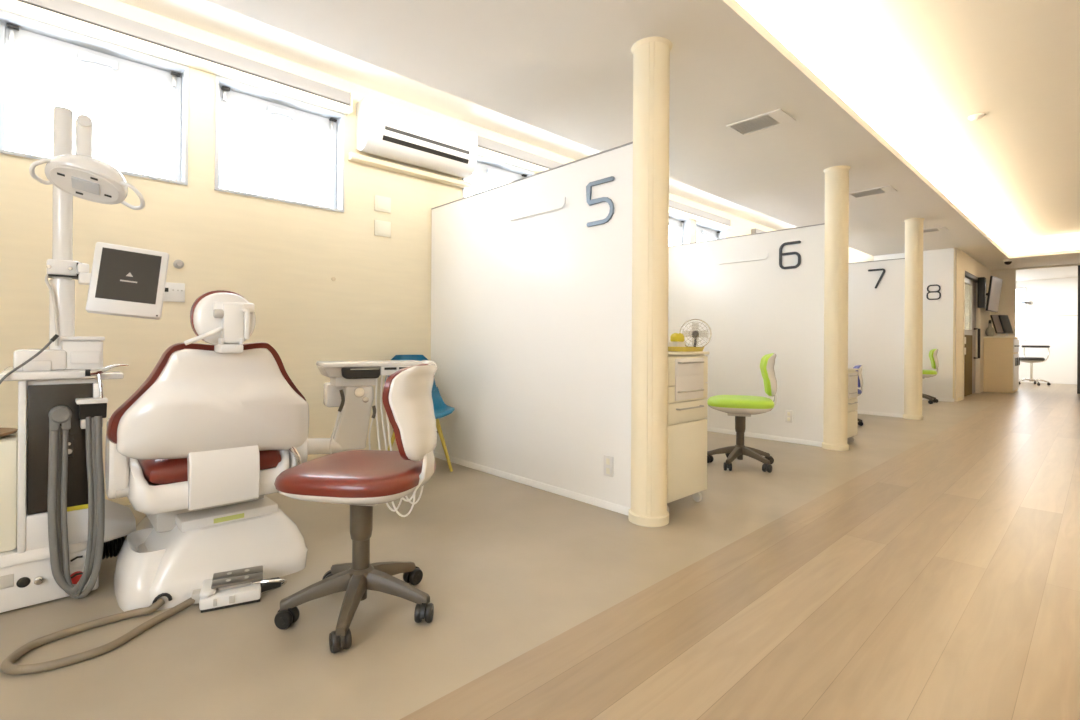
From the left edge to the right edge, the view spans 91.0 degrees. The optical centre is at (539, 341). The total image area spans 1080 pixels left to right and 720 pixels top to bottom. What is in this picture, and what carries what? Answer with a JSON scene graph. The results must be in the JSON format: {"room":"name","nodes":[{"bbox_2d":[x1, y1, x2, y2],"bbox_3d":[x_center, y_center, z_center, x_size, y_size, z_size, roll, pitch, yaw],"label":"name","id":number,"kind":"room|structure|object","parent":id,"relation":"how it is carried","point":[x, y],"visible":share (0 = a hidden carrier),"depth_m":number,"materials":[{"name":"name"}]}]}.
{"room":"dental clinic","nodes":[
{"label":"dental clinic","id":0,"kind":"room"},
{"bbox_2d":[0,0,774,497],"bbox_3d":[0.723,-0.541,6.316,13.500,3.130,0.160,0,0,-43],"label":"wall","id":1,"kind":"structure","parent":0,"point":[283,258],"depth_m":3.68,"materials":[{"name":"beige paint"}]},
{"bbox_2d":[0,9,188,184],"bbox_3d":[-2.626,-1.379,3.153,0.880,0.761,0.167,0,0,-43],"label":"window","id":2,"kind":"structure","parent":1,"relation":"in","point":[19,32],"depth_m":3.14,"materials":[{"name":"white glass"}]},
{"bbox_2d":[105,497,130,505],"bbox_3d":[0.700,0.974,6.185,13.300,0.060,0.012,0,0,-43],"label":"baseboard","id":3,"kind":"structure","parent":1,"relation":"attached to","point":[124,501],"depth_m":3.17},
{"bbox_2d":[163,282,184,301],"bbox_3d":[-2.321,-0.309,3.336,0.153,0.120,0.015,0,0,-43],"label":"wall outlet","id":4,"kind":"object","parent":1,"relation":"attached to","point":[174,292],"visible":0.77,"depth_m":3.35,"materials":[{"name":"white plastic"}]},
{"bbox_2d":[0,0,352,114],"bbox_3d":[-2.241,-1.828,3.348,2.144,0.148,0.094,0,0,-43],"label":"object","id":5,"kind":"object","parent":1,"relation":"attached to","point":[71,15],"visible":1,"depth_m":3.29,"materials":[{"name":"white plastic"}]},
{"bbox_2d":[173,260,183,268],"bbox_3d":[-2.281,-0.489,3.356,0.056,0.056,0.038,0,0,-43],"label":"thermostat","id":6,"kind":"object","parent":1,"relation":"attached to","point":[178,264],"visible":1,"depth_m":3.35,"materials":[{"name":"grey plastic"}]},
{"bbox_2d":[214,75,344,212],"bbox_3d":[-1.879,-1.374,3.855,0.870,0.761,0.167,0,0,-43],"label":"window","id":7,"kind":"structure","parent":1,"relation":"in","point":[228,92],"depth_m":3.87,"materials":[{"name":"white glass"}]},
{"bbox_2d":[374,220,390,236],"bbox_3d":[-1.277,-0.915,4.314,0.140,0.125,0.015,0,0,-43],"label":"wall plate","id":8,"kind":"object","parent":1,"relation":"attached to","point":[381,228],"visible":1,"depth_m":4.30,"materials":[{"name":"white plastic"}]},
{"bbox_2d":[375,195,390,212],"bbox_3d":[-1.275,-1.115,4.314,0.140,0.125,0.015,0,0,-43],"label":"wall plate","id":9,"kind":"object","parent":1,"relation":"attached to","point":[383,204],"visible":1,"depth_m":4.31,"materials":[{"name":"white plastic"}]},
{"bbox_2d":[348,152,471,188],"bbox_3d":[-1.056,-1.429,4.484,1.130,0.055,0.065,0,0,-43],"label":"pipe cover","id":10,"kind":"object","parent":1,"relation":"attached to","point":[355,157],"visible":1,"depth_m":4.41,"materials":[{"name":"beige plastic"}]},
{"bbox_2d":[356,97,477,178],"bbox_3d":[-0.995,-1.665,4.421,1.010,0.393,0.238,0,0,-43],"label":"air conditioner","id":11,"kind":"object","parent":1,"relation":"attached to","point":[383,129],"visible":1,"depth_m":4.28,"materials":[{"name":"white plastic"}]},
{"bbox_2d":[462,155,533,197],"bbox_3d":[-0.440,-1.365,5.208,0.880,0.761,0.167,0,0,-43],"label":"window","id":12,"kind":"structure","parent":1,"relation":"in","point":[485,166],"depth_m":5.22,"materials":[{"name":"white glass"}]},
{"bbox_2d":[477,135,562,172],"bbox_3d":[0.042,-1.814,5.493,1.879,0.148,0.094,0,0,-43],"label":"box","id":13,"kind":"object","parent":1,"relation":"attached to","point":[488,148],"visible":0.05,"depth_m":5.17,"materials":[{"name":"white plastic"}]},
{"bbox_2d":[669,213,689,244],"bbox_3d":[1.746,-1.352,7.262,0.880,0.761,0.167,0,0,-43],"label":"window","id":14,"kind":"structure","parent":1,"relation":"in","point":[681,223],"depth_m":7.51,"materials":[{"name":"clear glass"}]},
{"bbox_2d":[669,199,731,229],"bbox_3d":[2.131,-1.801,7.457,2.144,0.148,0.094,0,0,-43],"label":"box","id":15,"kind":"object","parent":1,"relation":"attached to","point":[677,208],"visible":0.7,"depth_m":7.53,"materials":[{"name":"white plastic"}]},
{"bbox_2d":[695,221,725,241],"bbox_3d":[2.493,-1.347,7.964,0.870,0.761,0.167,0,0,-43],"label":"window","id":16,"kind":"structure","parent":1,"relation":"in","point":[701,228],"depth_m":8.00,"materials":[{"name":"clear glass"}]},
{"bbox_2d":[751,228,765,233],"bbox_3d":[4.317,-1.788,9.512,2.144,0.148,0.094,0,0,-43],"label":"box","id":17,"kind":"object","parent":1,"relation":"attached to","point":[753,231],"visible":0.12,"depth_m":8.80,"materials":[{"name":"white plastic"}]},
{"bbox_2d":[117,0,795,229],"bbox_3d":[1.136,-2.028,5.886,13.500,0.050,1.020,0,0,-43],"label":"ceiling","id":18,"kind":"structure","parent":0,"point":[203,15],"depth_m":4.05,"materials":[{"name":"paint"}]},
{"bbox_2d":[0,382,1079,719],"bbox_3d":[5.299,1.062,6.839,20.900,0.060,5.400,0,0,-43],"label":"floor","id":19,"kind":"structure","parent":0,"point":[940,580],"depth_m":1.98,"materials":[{"name":"brown wood"}]},
{"bbox_2d":[0,106,135,612],"bbox_3d":[-2.036,0.015,2.133,0.645,1.934,0.663,0,0,-43],"label":"dental delivery unit","id":20,"kind":"object","parent":19,"relation":"on","point":[58,525],"visible":0.96,"depth_m":2.01,"materials":[{"name":"white plastic"}]},
{"bbox_2d":[0,428,17,437],"bbox_3d":[-2.096,0.347,1.957,0.244,0.022,0.244,0,0,-43],"label":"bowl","id":21,"kind":"object","parent":20,"relation":"on","point":[4,432],"depth_m":2.02,"materials":[{"name":"brown wood"}]},
{"bbox_2d":[0,367,97,380],"bbox_3d":[-2.029,0.128,2.198,0.275,0.030,0.580,0,0,-43],"label":"countertop","id":22,"kind":"structure","parent":20,"relation":"on","point":[58,374],"depth_m":1.99,"materials":[{"name":"white plastic"}]},
{"bbox_2d":[29,114,144,209],"bbox_3d":[-1.777,-0.691,2.031,0.433,0.335,0.253,0,0,12],"label":"light","id":23,"kind":"object","parent":20,"relation":"attached to","point":[82,175],"visible":1,"depth_m":2.01,"materials":[{"name":"white plastic"}]},
{"bbox_2d":[75,383,107,404],"bbox_3d":[-1.733,0.201,2.053,0.092,0.073,0.095,0,0,-43],"label":"shelf","id":24,"kind":"object","parent":20,"relation":"attached to","point":[85,393],"depth_m":2.07,"materials":[{"name":"white plastic"}]},
{"bbox_2d":[79,403,106,419],"bbox_3d":[-1.731,0.268,2.057,0.080,0.062,0.084,0,0,-43],"label":"holder","id":25,"kind":"object","parent":20,"relation":"on","point":[87,411],"depth_m":2.03,"materials":[{"name":"black plastic"}]},
{"bbox_2d":[46,242,168,319],"bbox_3d":[-1.799,-0.247,2.181,0.438,0.310,0.182,0,0,-10],"label":"monitor","id":26,"kind":"object","parent":20,"relation":"attached to","point":[126,281],"visible":0.99,"depth_m":2.17,"materials":[{"name":"white plastic"}]},
{"bbox_2d":[0,565,286,674],"bbox_3d":[-1.335,0.945,1.876,0.804,0.095,0.250,0,0,-43],"label":"foot pedal","id":27,"kind":"object","parent":19,"relation":"on","point":[238,587],"visible":1,"depth_m":1.91,"materials":[{"name":"white plastic"}]},
{"bbox_2d":[260,577,280,591],"bbox_3d":[-1.067,0.958,2.097,0.078,0.028,0.060,0,0,-43],"label":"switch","id":28,"kind":"object","parent":27,"relation":"attached to","point":[265,586],"depth_m":2.07,"materials":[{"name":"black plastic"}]},
{"bbox_2d":[105,290,308,611],"bbox_3d":[-1.661,0.396,2.532,0.708,1.187,1.540,0,0,-43],"label":"dental chair","id":29,"kind":"object","parent":19,"relation":"on","point":[198,448],"visible":0.98,"depth_m":2.03,"materials":[{"name":"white plastic"}]},
{"bbox_2d":[106,342,305,443],"bbox_3d":[-1.277,0.202,2.104,0.679,0.400,0.160,0,0,-43],"label":"backrest","id":30,"kind":"object","parent":29,"relation":"on","point":[181,367],"depth_m":2.01,"materials":[{"name":"white plastic"}]},
{"bbox_2d":[138,450,280,483],"bbox_3d":[-1.722,0.529,2.588,0.520,0.220,1.375,0,0,-43],"label":"seat cushion","id":31,"kind":"object","parent":29,"relation":"on","point":[173,469],"depth_m":1.99,"materials":[{"name":"red leather"}]},
{"bbox_2d":[190,290,243,343],"bbox_3d":[-1.223,-0.089,2.039,0.209,0.210,0.068,0,0,-43],"label":"headrest cover","id":32,"kind":"object","parent":29,"relation":"on","point":[197,302],"depth_m":1.96,"materials":[{"name":"white plastic"}]},
{"bbox_2d":[175,496,277,531],"bbox_3d":[-1.452,0.725,2.383,0.355,0.043,0.545,0,0,-43],"label":"chair base","id":33,"kind":"object","parent":29,"relation":"attached to","point":[186,520],"depth_m":2.19,"materials":[{"name":"white plastic"}]},
{"bbox_2d":[274,364,436,652],"bbox_3d":[-0.641,0.537,1.960,0.549,0.916,0.564,0,0,10],"label":"office chair","id":34,"kind":"object","parent":19,"relation":"on","point":[362,480],"visible":1,"depth_m":1.85,"materials":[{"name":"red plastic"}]},
{"bbox_2d":[274,450,435,497],"bbox_3d":[-0.662,0.474,1.957,0.507,0.064,0.493,0,0,10],"label":"seat cushion","id":35,"kind":"object","parent":34,"relation":"on","point":[353,473],"depth_m":1.78,"materials":[{"name":"red leather"}]},
{"bbox_2d":[382,364,428,459],"bbox_3d":[-0.456,0.253,1.922,0.097,0.345,0.325,0,0,10],"label":"backrest","id":36,"kind":"object","parent":34,"relation":"on","point":[405,396],"depth_m":1.81,"materials":[{"name":"white plastic"}]},
{"bbox_2d":[308,360,436,516],"bbox_3d":[-1.135,0.541,3.056,1.072,0.855,0.556,0,0,-24],"label":"table","id":37,"kind":"object","parent":19,"relation":"on","point":[349,388],"visible":0.62,"depth_m":3.06,"materials":[{"name":"grey plastic"}]},
{"bbox_2d":[317,366,379,377],"bbox_3d":[-1.019,0.174,3.205,0.578,0.060,0.250,0,0,-31],"label":"tray","id":38,"kind":"object","parent":37,"relation":"on","point":[328,371],"depth_m":3.01,"materials":[{"name":"grey plastic"}]},
{"bbox_2d":[316,360,422,367],"bbox_3d":[-1.011,0.135,3.209,0.600,0.027,0.290,0,0,-31],"label":"tray","id":39,"kind":"object","parent":37,"relation":"on","point":[384,363],"depth_m":3.09,"materials":[{"name":"white plastic"}]},
{"bbox_2d":[385,355,454,471],"bbox_3d":[-0.946,0.552,4.102,0.450,0.886,0.499,0,0,-34],"label":"chair","id":40,"kind":"object","parent":19,"relation":"on","point":[441,409],"visible":0.27,"depth_m":4.14,"materials":[{"name":"teal plastic"}]},
{"bbox_2d":[431,141,632,514],"bbox_3d":[-0.183,-0.076,3.831,0.068,2.150,2.199,0,0,-43],"label":"partition panel","id":41,"kind":"object","parent":19,"relation":"on","point":[531,317],"visible":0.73,"depth_m":3.58,"materials":[{"name":"paint"}]},
{"bbox_2d":[510,197,565,220],"bbox_3d":[-0.020,-0.896,3.621,0.018,0.068,0.548,0,0,-43],"label":"hook rail","id":42,"kind":"object","parent":41,"relation":"attached to","point":[564,197],"visible":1,"depth_m":3.57,"materials":[{"name":"metal"}]},
{"bbox_2d":[604,455,613,476],"bbox_3d":[0.407,0.743,3.159,0.012,0.120,0.070,0,0,-43],"label":"wall outlet","id":43,"kind":"object","parent":41,"relation":"attached to","point":[608,460],"visible":1,"depth_m":3.15,"materials":[{"name":"white plastic"}]},
{"bbox_2d":[628,36,671,526],"bbox_3d":[0.618,-0.321,2.981,0.228,2.650,0.228,0,0,-43],"label":"pillar","id":44,"kind":"structure","parent":19,"relation":"on","point":[651,55],"depth_m":2.89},
{"bbox_2d":[667,351,709,511],"bbox_3d":[0.748,0.534,3.326,0.460,0.942,0.472,0,0,-43],"label":"cart","id":45,"kind":"object","parent":19,"relation":"on","point":[687,371],"visible":0.53,"depth_m":3.15,"materials":[{"name":"metal"}]},
{"bbox_2d":[668,347,703,351],"bbox_3d":[0.898,0.048,3.308,0.240,0.029,0.176,0,0,-43],"label":"tray","id":46,"kind":"object","parent":45,"relation":"on","point":[676,349],"visible":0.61,"depth_m":3.22,"materials":[{"name":"yellow wood"}]},
{"bbox_2d":[668,342,685,346],"bbox_3d":[0.856,0.029,3.309,0.100,0.054,0.070,0,0,-43],"label":"tissue box","id":47,"kind":"object","parent":46,"relation":"on","point":[670,344],"visible":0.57,"depth_m":3.28,"materials":[{"name":"white plastic"}]},
{"bbox_2d":[670,333,683,341],"bbox_3d":[0.856,-0.025,3.309,0.096,0.054,0.068,0,0,-43],"label":"pack","id":48,"kind":"object","parent":47,"relation":"on","point":[675,337],"visible":1,"depth_m":3.28,"materials":[{"name":"yellow plastic"}]},
{"bbox_2d":[679,319,711,347],"bbox_3d":[0.971,-0.042,3.315,0.194,0.198,0.074,0,0,20],"label":"desk fan","id":49,"kind":"object","parent":46,"relation":"on","point":[695,334],"visible":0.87,"depth_m":3.29,"materials":[{"name":"silver metal"}]},
{"bbox_2d":[707,353,776,472],"bbox_3d":[1.628,0.551,4.333,0.557,0.916,0.542,0,0,18],"label":"swivel chair","id":50,"kind":"object","parent":19,"relation":"on","point":[741,407],"visible":1,"depth_m":4.17,"materials":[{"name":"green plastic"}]},
{"bbox_2d":[707,395,773,408],"bbox_3d":[1.626,0.488,4.323,0.507,0.064,0.493,0,0,18],"label":"seat cushion","id":51,"kind":"object","parent":50,"relation":"on","point":[718,401],"depth_m":4.14,"materials":[{"name":"leather"}]},
{"bbox_2d":[760,353,773,395],"bbox_3d":[1.825,0.267,4.259,0.097,0.345,0.325,0,0,18],"label":"cushion","id":52,"kind":"object","parent":50,"relation":"on","point":[767,361],"depth_m":4.14,"materials":[{"name":"fabric"}]},
{"bbox_2d":[668,223,824,446],"bbox_3d":[2.010,-0.063,5.893,0.068,2.150,2.199,0,0,-43],"label":"partition panel","id":53,"kind":"object","parent":19,"relation":"on","point":[752,310],"visible":0.73,"depth_m":5.56,"materials":[{"name":"laminate"}]},
{"bbox_2d":[719,253,768,264],"bbox_3d":[2.173,-0.883,5.682,0.018,0.068,0.548,0,0,-43],"label":"hook rail","id":54,"kind":"object","parent":53,"relation":"attached to","point":[767,253],"visible":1,"depth_m":5.65,"materials":[{"name":"metal"}]},
{"bbox_2d":[785,410,792,422],"bbox_3d":[2.497,0.755,5.329,0.012,0.120,0.070,0,0,-43],"label":"wall outlet","id":55,"kind":"object","parent":53,"relation":"attached to","point":[788,414],"visible":1,"depth_m":5.32,"materials":[{"name":"white plastic"}]},
{"bbox_2d":[822,165,850,450],"bbox_3d":[2.811,-0.308,5.042,0.228,2.650,0.228,0,0,-43],"label":"pillar","id":56,"kind":"structure","parent":19,"relation":"on","point":[836,251],"depth_m":4.96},
{"bbox_2d":[847,368,858,441],"bbox_3d":[2.922,0.645,5.370,0.390,0.745,0.472,0,0,-43],"label":"cart","id":57,"kind":"object","parent":19,"relation":"on","point":[852,373],"visible":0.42,"depth_m":5.23,"materials":[{"name":"metal"}]},
{"bbox_2d":[853,365,862,425],"bbox_3d":[3.732,0.656,6.551,0.436,0.733,0.431,0,0,21],"label":"stool","id":58,"kind":"object","parent":19,"relation":"on","point":[860,379],"visible":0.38,"depth_m":6.41,"materials":[{"name":"beige plastic"}]},
{"bbox_2d":[853,365,860,387],"bbox_3d":[3.889,0.428,6.503,0.078,0.276,0.260,0,0,21],"label":"cushion","id":59,"kind":"object","parent":58,"relation":"on","point":[858,366],"depth_m":6.40,"materials":[{"name":"blue plastic"}]},
{"bbox_2d":[848,258,904,417],"bbox_3d":[4.182,-0.050,7.933,0.068,2.150,2.199,0,0,-43],"label":"partition panel","id":60,"kind":"object","parent":19,"relation":"on","point":[876,289],"visible":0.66,"depth_m":7.36,"materials":[{"name":"laminate"}]},
{"bbox_2d":[903,218,924,419],"bbox_3d":[4.983,-0.294,7.083,0.228,2.650,0.228,0,0,-43],"label":"pillar","id":61,"kind":"structure","parent":19,"relation":"on","point":[913,320],"depth_m":7.00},
{"bbox_2d":[874,248,954,401],"bbox_3d":[6.699,-0.283,9.559,0.042,2.648,1.222,0,0,-43],"label":"partition panel","id":62,"kind":"object","parent":19,"relation":"on","point":[938,265],"visible":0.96,"depth_m":9.25,"materials":[{"name":"paint"}]},
{"bbox_2d":[922,349,938,403],"bbox_3d":[6.450,0.581,9.059,0.575,0.916,0.550,0,0,29],"label":"swivel chair","id":63,"kind":"object","parent":19,"relation":"on","point":[932,353],"visible":0.58,"depth_m":8.82,"materials":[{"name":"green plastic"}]},
{"bbox_2d":[922,370,936,373],"bbox_3d":[6.435,0.518,9.035,0.507,0.064,0.493,0,0,29],"label":"seat cushion","id":64,"kind":"object","parent":63,"relation":"on","point":[923,371],"depth_m":8.79,"materials":[{"name":"fabric"}]},
{"bbox_2d":[929,349,935,368],"bbox_3d":[6.617,0.296,8.933,0.097,0.345,0.325,0,0,29],"label":"cushion","id":65,"kind":"object","parent":63,"relation":"on","point":[932,353],"depth_m":8.83,"materials":[{"name":"fabric"}]},
{"bbox_2d":[983,336,1019,392],"bbox_3d":[9.827,0.480,11.295,0.997,1.160,0.497,0,0,-43],"label":"base cabinet","id":66,"kind":"object","parent":19,"relation":"on","point":[1001,356],"visible":1,"depth_m":10.98,"materials":[{"name":"beige wood"}]},
{"bbox_2d":[985,320,994,335],"bbox_3d":[9.449,-0.276,11.150,0.156,0.346,0.156,0,0,-43],"label":"vase","id":67,"kind":"object","parent":66,"relation":"on","point":[989,331],"visible":0.98,"depth_m":11.11,"materials":[{"name":"grey ceramic"}]},
{"bbox_2d":[990,315,1003,335],"bbox_3d":[9.602,-0.327,11.145,0.260,0.450,0.144,0,0,-18],"label":"monitor","id":68,"kind":"object","parent":66,"relation":"on","point":[998,329],"visible":0.73,"depth_m":11.11,"materials":[{"name":"black plastic"}]},
{"bbox_2d":[998,315,1012,335],"bbox_3d":[9.757,-0.326,11.126,0.260,0.450,0.144,0,0,-18],"label":"monitor","id":69,"kind":"object","parent":66,"relation":"on","point":[1004,319],"visible":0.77,"depth_m":11.10,"materials":[{"name":"black plastic"}]},
{"bbox_2d":[1019,345,1050,385],"bbox_3d":[12.162,0.587,13.116,0.656,0.972,0.670,0,0,27],"label":"swivel chair","id":70,"kind":"object","parent":19,"relation":"on","point":[1031,360],"visible":0.88,"depth_m":13.03,"materials":[{"name":"black plastic"}]},
{"bbox_2d":[205,0,1079,280],"bbox_3d":[5.571,-1.656,6.495,20.800,0.080,4.550,0,0,-43],"label":"ceiling","id":71,"kind":"structure","parent":0,"point":[562,68],"depth_m":3.46,"materials":[{"name":"paint"}]},
{"bbox_2d":[726,109,795,135],"bbox_3d":[1.651,-1.633,3.978,0.270,0.013,0.413,0,0,-43],"label":"ceiling vent","id":72,"kind":"object","parent":71,"relation":"in","point":[777,117],"visible":1,"depth_m":3.97,"materials":[{"name":"paint"}]},
{"bbox_2d":[849,185,896,197],"bbox_3d":[3.610,-1.621,5.778,0.270,0.013,0.413,0,0,-43],"label":"ceiling vent","id":73,"kind":"object","parent":71,"relation":"in","point":[885,189],"visible":0.88,"depth_m":5.76,"materials":[{"name":"paint"}]},
{"bbox_2d":[923,226,947,232],"bbox_3d":[5.643,-1.609,7.703,0.270,0.013,0.413,0,0,-43],"label":"ceiling vent","id":74,"kind":"object","parent":71,"relation":"in","point":[944,227],"visible":0.61,"depth_m":7.62,"materials":[{"name":"paint"}]},
{"bbox_2d":[1003,259,1012,264],"bbox_3d":[9.117,-1.542,10.343,0.150,0.104,0.150,0,0,-43],"label":"security camera","id":75,"kind":"object","parent":71,"relation":"attached to","point":[1006,261],"visible":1,"depth_m":10.31,"materials":[{"name":"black plastic"}]},
{"bbox_2d":[849,247,873,262],"bbox_3d":[6.420,-0.491,10.038,0.100,3.060,2.220,0,0,-43],"label":"wall","id":76,"kind":"structure","parent":0,"point":[855,255],"depth_m":10.26,"materials":[{"name":"white paint"}]},
{"bbox_2d":[736,0,1079,244],"bbox_3d":[4.890,-1.945,4.666,17.300,0.050,2.820,0,0,-43],"label":"ceiling","id":77,"kind":"structure","parent":0,"point":[915,71],"depth_m":4.00,"materials":[{"name":"paint"}]},
{"bbox_2d":[968,113,984,120],"bbox_3d":[3.732,-1.907,4.540,0.110,0.040,0.110,0,0,-43],"label":"smoke detector","id":78,"kind":"object","parent":77,"relation":"attached to","point":[976,117],"visible":1,"depth_m":4.51,"materials":[{"name":"paint"}]},
{"bbox_2d":[954,248,990,401],"bbox_3d":[8.538,-0.298,10.520,3.950,2.700,0.140,0,0,-43],"label":"wall","id":79,"kind":"structure","parent":0,"point":[963,261],"depth_m":9.46,"materials":[{"name":"beige paint"}]},
{"bbox_2d":[963,270,980,398],"bbox_3d":[8.277,-0.114,10.220,1.860,2.330,0.161,0,0,-43],"label":"door","id":80,"kind":"structure","parent":79,"relation":"in","point":[971,337],"depth_m":10.49,"materials":[{"name":"brown wood"}]},
{"bbox_2d":[977,277,985,307],"bbox_3d":[8.846,-0.971,10.628,0.200,0.610,0.117,0,0,-43],"label":"speaker box","id":81,"kind":"object","parent":79,"relation":"attached to","point":[981,291],"visible":1,"depth_m":10.56,"materials":[{"name":"black plastic"}]},
{"bbox_2d":[986,276,1001,312],"bbox_3d":[9.388,-0.965,11.045,1.004,0.699,0.251,0,0,-43],"label":"television","id":82,"kind":"object","parent":79,"relation":"attached to","point":[995,284],"visible":0.91,"depth_m":10.91,"materials":[{"name":"black plastic"}]},
{"bbox_2d":[990,268,1015,335],"bbox_3d":[10.204,-0.263,11.705,0.100,2.650,0.415,0,0,-43],"label":"wall","id":83,"kind":"structure","parent":0,"point":[1007,303],"depth_m":11.61,"materials":[{"name":"beige paint"}]},
{"bbox_2d":[965,277,1077,384],"bbox_3d":[13.177,-0.309,13.652,0.100,2.820,4.550,0,0,-43],"label":"wall","id":84,"kind":"structure","parent":0,"point":[1052,299],"depth_m":13.63,"materials":[{"name":"paint"}]},
{"bbox_2d":[1016,287,1026,339],"bbox_3d":[12.731,-0.722,14.115,0.040,1.400,0.300,0,0,-43],"label":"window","id":85,"kind":"structure","parent":84,"relation":"in","point":[1025,288],"depth_m":14.01,"materials":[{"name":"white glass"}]},
{"bbox_2d":[1018,301,1032,304],"bbox_3d":[12.668,-1.003,13.870,0.430,0.100,0.161,0,0,-21],"label":"bracket","id":86,"kind":"object","parent":84,"relation":"attached to","point":[1029,302],"visible":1,"depth_m":13.81,"materials":[{"name":"grey plastic"}]},
{"bbox_2d":[999,237,1079,254],"bbox_3d":[10.008,-1.769,9.477,0.050,0.240,2.820,0,0,-43],"label":"ceiling","id":87,"kind":"structure","parent":0,"point":[1070,243],"depth_m":10.01,"materials":[{"name":"paint"}]},
{"bbox_3d":[11.620,-0.254,10.198,0.100,2.650,1.650,0,0,-43],"label":"wall","id":88,"kind":"structure","parent":0,"visible":0},
{"bbox_2d":[1016,264,1079,269],"bbox_3d":[10.708,-1.582,11.177,0.100,0.065,1.035,0,0,-43],"label":"trim","id":89,"kind":"structure","parent":88,"relation":"attached to","point":[1066,265],"depth_m":11.15,"materials":[{"name":"white"}]},
{"bbox_2d":[1077,265,1079,393],"bbox_3d":[11.025,-0.240,10.830,0.120,2.615,0.085,0,0,-43],"label":"trim","id":90,"kind":"structure","parent":88,"relation":"attached to","point":[1078,328],"depth_m":10.81,"materials":[{"name":"black plastic"}]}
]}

